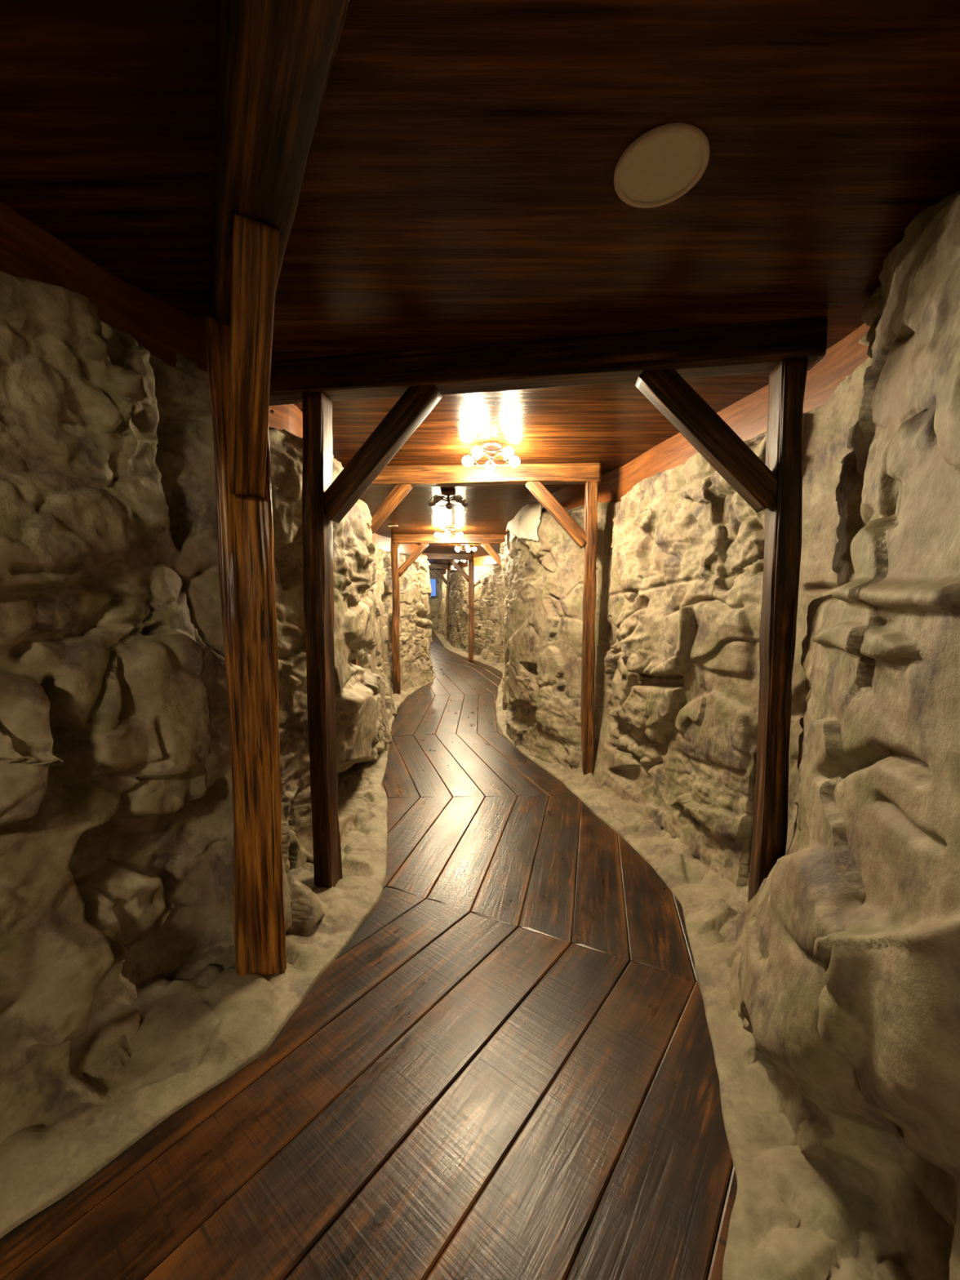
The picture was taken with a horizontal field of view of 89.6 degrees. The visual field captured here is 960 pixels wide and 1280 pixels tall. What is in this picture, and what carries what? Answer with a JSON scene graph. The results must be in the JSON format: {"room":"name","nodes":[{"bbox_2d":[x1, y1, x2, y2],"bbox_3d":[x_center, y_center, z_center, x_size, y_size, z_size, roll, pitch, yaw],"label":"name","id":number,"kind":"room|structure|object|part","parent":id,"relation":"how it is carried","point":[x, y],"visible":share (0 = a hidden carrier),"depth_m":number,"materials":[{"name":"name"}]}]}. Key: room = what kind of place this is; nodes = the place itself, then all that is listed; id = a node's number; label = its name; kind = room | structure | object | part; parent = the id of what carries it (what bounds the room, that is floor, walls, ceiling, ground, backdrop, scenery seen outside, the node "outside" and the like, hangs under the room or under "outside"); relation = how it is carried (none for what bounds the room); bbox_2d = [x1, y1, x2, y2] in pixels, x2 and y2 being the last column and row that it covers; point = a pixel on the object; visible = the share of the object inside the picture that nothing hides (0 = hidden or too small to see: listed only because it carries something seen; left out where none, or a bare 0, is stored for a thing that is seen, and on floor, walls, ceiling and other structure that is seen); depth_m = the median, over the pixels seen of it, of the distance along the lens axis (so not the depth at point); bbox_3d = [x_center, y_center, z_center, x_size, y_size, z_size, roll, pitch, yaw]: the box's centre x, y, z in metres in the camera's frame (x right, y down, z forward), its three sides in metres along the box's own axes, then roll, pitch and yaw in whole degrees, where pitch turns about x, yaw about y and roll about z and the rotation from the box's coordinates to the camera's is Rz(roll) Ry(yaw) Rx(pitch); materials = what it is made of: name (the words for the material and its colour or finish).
{"room":"mine tunnel","nodes":[
{"label":"mine tunnel","id":0,"kind":"room"},
{"bbox_2d":[0,631,737,1279],"bbox_3d":[-2.864,0.594,7.612,10.531,0.508,26.780,0,4,0],"label":"floor","id":1,"kind":"structure","parent":0,"point":[464,1091],"depth_m":1.32,"materials":[{"name":"brown wood"}]},
{"bbox_2d":[0,671,435,1238],"bbox_3d":[-2.191,0.601,7.551,3.751,0.519,23.049,0,4,0],"label":"sandy ground","id":2,"kind":"structure","parent":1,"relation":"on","point":[201,1025],"depth_m":1.46,"materials":[{"name":"beige sand"}]},
{"bbox_2d":[204,0,350,976],"bbox_3d":[-0.241,0.088,0.709,0.198,2.398,2.751,-2,4,-30],"label":"support beam","id":3,"kind":"structure","parent":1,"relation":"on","point":[277,57],"depth_m":1.41,"materials":[{"name":"brown wood"}]},
{"bbox_3d":[-0.815,0.082,1.712,0.190,2.272,0.176,-3,2,-30],"label":"post","id":4,"kind":"part","parent":3,"relation":"part of","materials":[{"name":"brown wood"}]},
{"bbox_2d":[428,564,449,637],"bbox_3d":[-1.766,-1.125,14.760,1.740,2.402,0.125,-1,4,-14],"label":"frame","id":5,"kind":"object","parent":1,"relation":"on","point":[434,566],"visible":0.3,"depth_m":14.84,"materials":[{"name":"brown wood"}]},
{"bbox_3d":[-0.979,-1.067,14.964,0.116,2.260,0.115,-1,4,-14],"label":"post","id":6,"kind":"part","parent":5,"relation":"part of","materials":[{"name":"brown wood"}]},
{"bbox_2d":[422,553,474,661],"bbox_3d":[-0.977,-0.713,10.701,1.699,2.403,0.130,-1,4,-9],"label":"frame","id":7,"kind":"object","parent":1,"relation":"on","point":[451,557],"visible":0.52,"depth_m":10.72,"materials":[{"name":"brown wood"}]},
{"bbox_3d":[-0.202,-0.649,10.829,0.131,2.260,0.128,-1,4,-9],"label":"post","id":8,"kind":"part","parent":7,"relation":"part of","materials":[{"name":"brown wood"}]},
{"bbox_2d":[391,533,506,694],"bbox_3d":[-0.368,-0.350,7.129,1.862,2.404,0.119,0,4,-1],"label":"frame","id":9,"kind":"object","parent":1,"relation":"on","point":[485,540],"visible":0.59,"depth_m":7.03,"materials":[{"name":"brown wood"}]},
{"bbox_3d":[-1.239,-0.277,7.118,0.120,2.260,0.119,0,4,-1],"label":"post","id":10,"kind":"part","parent":9,"relation":"part of","materials":[{"name":"brown wood"}]},
{"bbox_2d":[342,462,601,774],"bbox_3d":[-0.080,-0.118,3.717,1.942,2.402,0.121,0,4,3],"label":"frame","id":11,"kind":"object","parent":1,"relation":"on","point":[402,478],"visible":0.62,"depth_m":3.60,"materials":[{"name":"brown wood"}]},
{"bbox_3d":[-1.000,-0.050,3.767,0.096,2.260,0.117,0,4,3],"label":"post","id":12,"kind":"part","parent":11,"relation":"part of","materials":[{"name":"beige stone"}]},
{"bbox_3d":[0.833,-0.044,3.680,0.098,2.260,0.114,0,4,3],"label":"post","id":13,"kind":"part","parent":11,"relation":"part of","materials":[{"name":"brown wood"}]},
{"bbox_2d":[269,315,827,902],"bbox_3d":[0.121,-0.009,2.066,2.330,2.405,0.139,1,4,8],"label":"frame","id":14,"kind":"object","parent":1,"relation":"on","point":[659,361],"visible":0.98,"depth_m":1.92,"materials":[{"name":"brown wood"}]},
{"bbox_3d":[-0.717,0.060,2.191,0.108,2.250,0.135,1,4,8],"label":"post","id":15,"kind":"part","parent":14,"relation":"part of","materials":[{"name":"brown wood"}]},
{"bbox_3d":[1.173,0.078,1.920,0.106,2.250,0.136,1,4,8],"label":"post","id":16,"kind":"part","parent":14,"relation":"part of","materials":[{"name":"brown wood"}]},
{"bbox_2d":[432,629,911,1279],"bbox_3d":[-0.404,0.594,7.564,3.611,0.532,23.016,0,4,0],"label":"sandy ground","id":17,"kind":"structure","parent":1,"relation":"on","point":[794,1215],"depth_m":1.19,"materials":[{"name":"beige sand"}]},
{"bbox_2d":[423,570,442,631],"bbox_3d":[-2.700,-1.375,19.274,3.802,2.950,0.286,0,4,0],"label":"wall","id":18,"kind":"structure","parent":0,"point":[433,615],"depth_m":19.25,"materials":[{"name":"beige stone"}]},
{"bbox_2d":[430,578,435,595],"bbox_3d":[-1.920,-2.053,18.905,0.360,0.650,0.200,0,4,0],"label":"window","id":19,"kind":"structure","parent":18,"relation":"in","point":[433,581],"depth_m":18.81,"materials":[{"name":"blue glass"}]},
{"bbox_2d":[0,0,959,570],"bbox_3d":[-1.300,-1.832,7.495,7.800,0.542,25.200,0,4,0],"label":"ceiling","id":20,"kind":"structure","parent":0,"point":[458,188],"depth_m":1.18,"materials":[{"name":"brown wood"}]},
{"bbox_2d":[387,524,398,527],"bbox_3d":[-1.120,-1.469,6.216,0.130,0.013,0.130,0,4,0],"label":"ceiling fitting","id":21,"kind":"object","parent":20,"relation":"attached to","point":[391,525],"visible":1,"depth_m":6.23,"materials":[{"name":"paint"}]},
{"bbox_2d":[427,489,469,509],"bbox_3d":[-0.292,-1.294,4.433,0.382,0.126,0.379,0,4,0],"label":"ceiling lamp","id":22,"kind":"object","parent":20,"relation":"attached to","point":[459,499],"visible":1,"depth_m":4.39,"materials":[{"name":"brown metal"}]},
{"bbox_3d":[-0.445,-1.267,4.470,0.076,0.068,0.068,1,4,16],"label":"bulb","id":23,"kind":"part","parent":22,"relation":"part of","materials":[{"name":"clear glass"}]},
{"bbox_3d":[-0.380,-1.255,4.293,0.068,0.068,0.076,3,5,34],"label":"bulb","id":24,"kind":"part","parent":22,"relation":"part of","materials":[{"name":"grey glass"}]},
{"bbox_3d":[-0.296,-1.275,4.586,0.068,0.068,0.076,0,4,-2],"label":"bulb","id":25,"kind":"part","parent":22,"relation":"part of","materials":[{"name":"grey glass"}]},
{"bbox_3d":[-0.191,-1.256,4.300,0.068,0.068,0.076,-3,5,-38],"label":"bulb","id":26,"kind":"part","parent":22,"relation":"part of","materials":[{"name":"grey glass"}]},
{"bbox_3d":[-0.139,-1.268,4.481,0.076,0.068,0.068,-1,4,-20],"label":"bulb","id":27,"kind":"part","parent":22,"relation":"part of","materials":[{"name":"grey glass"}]},
{"bbox_2d":[434,527,462,539],"bbox_3d":[-0.416,-1.429,6.477,0.382,0.126,0.379,-2,4,-29],"label":"ceiling lamp","id":28,"kind":"object","parent":20,"relation":"attached to","point":[448,530],"visible":1,"depth_m":6.42,"materials":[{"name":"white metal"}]},
{"bbox_3d":[-0.567,-1.398,6.436,0.076,0.068,0.068,-1,4,-13],"label":"bulb","id":29,"kind":"part","parent":28,"relation":"part of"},
{"bbox_3d":[-0.425,-1.389,6.312,0.068,0.068,0.076,0,4,5],"label":"bulb","id":30,"kind":"part","parent":28,"relation":"part of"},
{"bbox_3d":[-0.262,-1.396,6.408,0.076,0.068,0.068,2,4,23],"label":"bulb","id":31,"kind":"part","parent":28,"relation":"part of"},
{"bbox_2d":[454,544,476,551],"bbox_3d":[-0.268,-1.611,8.416,0.379,0.126,0.382,3,5,38],"label":"ceiling lamp","id":32,"kind":"object","parent":20,"relation":"attached to","point":[466,547],"visible":0.95,"depth_m":8.38,"materials":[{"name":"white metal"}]},
{"bbox_2d":[462,440,519,471],"bbox_3d":[0.073,-1.209,3.156,0.382,0.126,0.379,0,4,0],"label":"ceiling lamp","id":33,"kind":"object","parent":20,"relation":"attached to","point":[491,446],"visible":1,"depth_m":3.12,"materials":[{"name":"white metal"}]},
{"bbox_3d":[-0.080,-1.182,3.193,0.076,0.068,0.068,1,4,16],"label":"bulb","id":34,"kind":"part","parent":33,"relation":"part of","materials":[{"name":"white glass"}]},
{"bbox_3d":[-0.015,-1.170,3.016,0.068,0.068,0.076,3,5,34],"label":"bulb","id":35,"kind":"part","parent":33,"relation":"part of","materials":[{"name":"white glass"}]},
{"bbox_3d":[0.069,-1.190,3.309,0.068,0.068,0.076,0,4,-2],"label":"bulb","id":36,"kind":"part","parent":33,"relation":"part of","materials":[{"name":"white glass"}]},
{"bbox_2d":[488,459,493,466],"bbox_3d":[0.071,-1.197,3.259,0.030,0.030,0.042,0,-17,-2],"label":"socket","id":37,"kind":"object","parent":33,"relation":"attached to","point":[490,463],"depth_m":3.25,"materials":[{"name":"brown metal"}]},
{"bbox_3d":[0.174,-1.171,3.022,0.068,0.068,0.076,-3,5,-38],"label":"bulb","id":38,"kind":"part","parent":33,"relation":"part of","materials":[{"name":"white glass"}]},
{"bbox_3d":[0.226,-1.183,3.204,0.076,0.068,0.068,-1,4,-20],"label":"bulb","id":39,"kind":"part","parent":33,"relation":"part of","materials":[{"name":"white glass"}]},
{"bbox_2d":[613,123,709,208],"bbox_3d":[0.435,-1.133,1.167,0.216,0.013,0.216,0,4,0],"label":"ceiling speaker","id":40,"kind":"object","parent":20,"relation":"attached to","point":[664,163],"visible":1,"depth_m":1.15,"materials":[{"name":"beige plastic"}]},
{"bbox_2d":[620,133,702,202],"bbox_3d":[0.435,-1.133,1.167,0.188,0.002,0.188,0,4,0],"label":"grille","id":41,"kind":"object","parent":40,"relation":"attached to","point":[655,167],"depth_m":1.16,"materials":[{"name":"beige plastic"}]},
{"bbox_2d":[0,189,959,1279],"bbox_3d":[-1.406,-0.564,7.185,6.261,2.834,24.063,0,4,0],"label":"wall","id":42,"kind":"structure","parent":0,"point":[845,972],"depth_m":1.38,"materials":[{"name":"beige stone"}]},
{"bbox_2d":[0,201,418,553],"bbox_3d":[-2.588,-1.592,7.270,3.246,0.733,22.906,0,4,0],"label":"trim board","id":43,"kind":"object","parent":42,"relation":"attached to","point":[27,251],"visible":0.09,"depth_m":1.55,"materials":[{"name":"brown wood"}]},
{"bbox_2d":[505,502,542,541],"bbox_3d":[0.372,-1.132,5.387,0.173,0.365,2.269,0,4,-5],"label":"rock","id":44,"kind":"object","parent":42,"relation":"attached to","point":[525,525],"visible":0.97,"depth_m":4.44,"materials":[{"name":"beige stone"}]},
{"bbox_2d":[442,322,871,574],"bbox_3d":[-0.161,-1.577,7.019,3.230,0.736,23.551,0,4,0],"label":"trim board","id":45,"kind":"object","parent":42,"relation":"attached to","point":[747,417],"visible":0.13,"depth_m":2.48,"materials":[{"name":"brown wood"}]}
]}

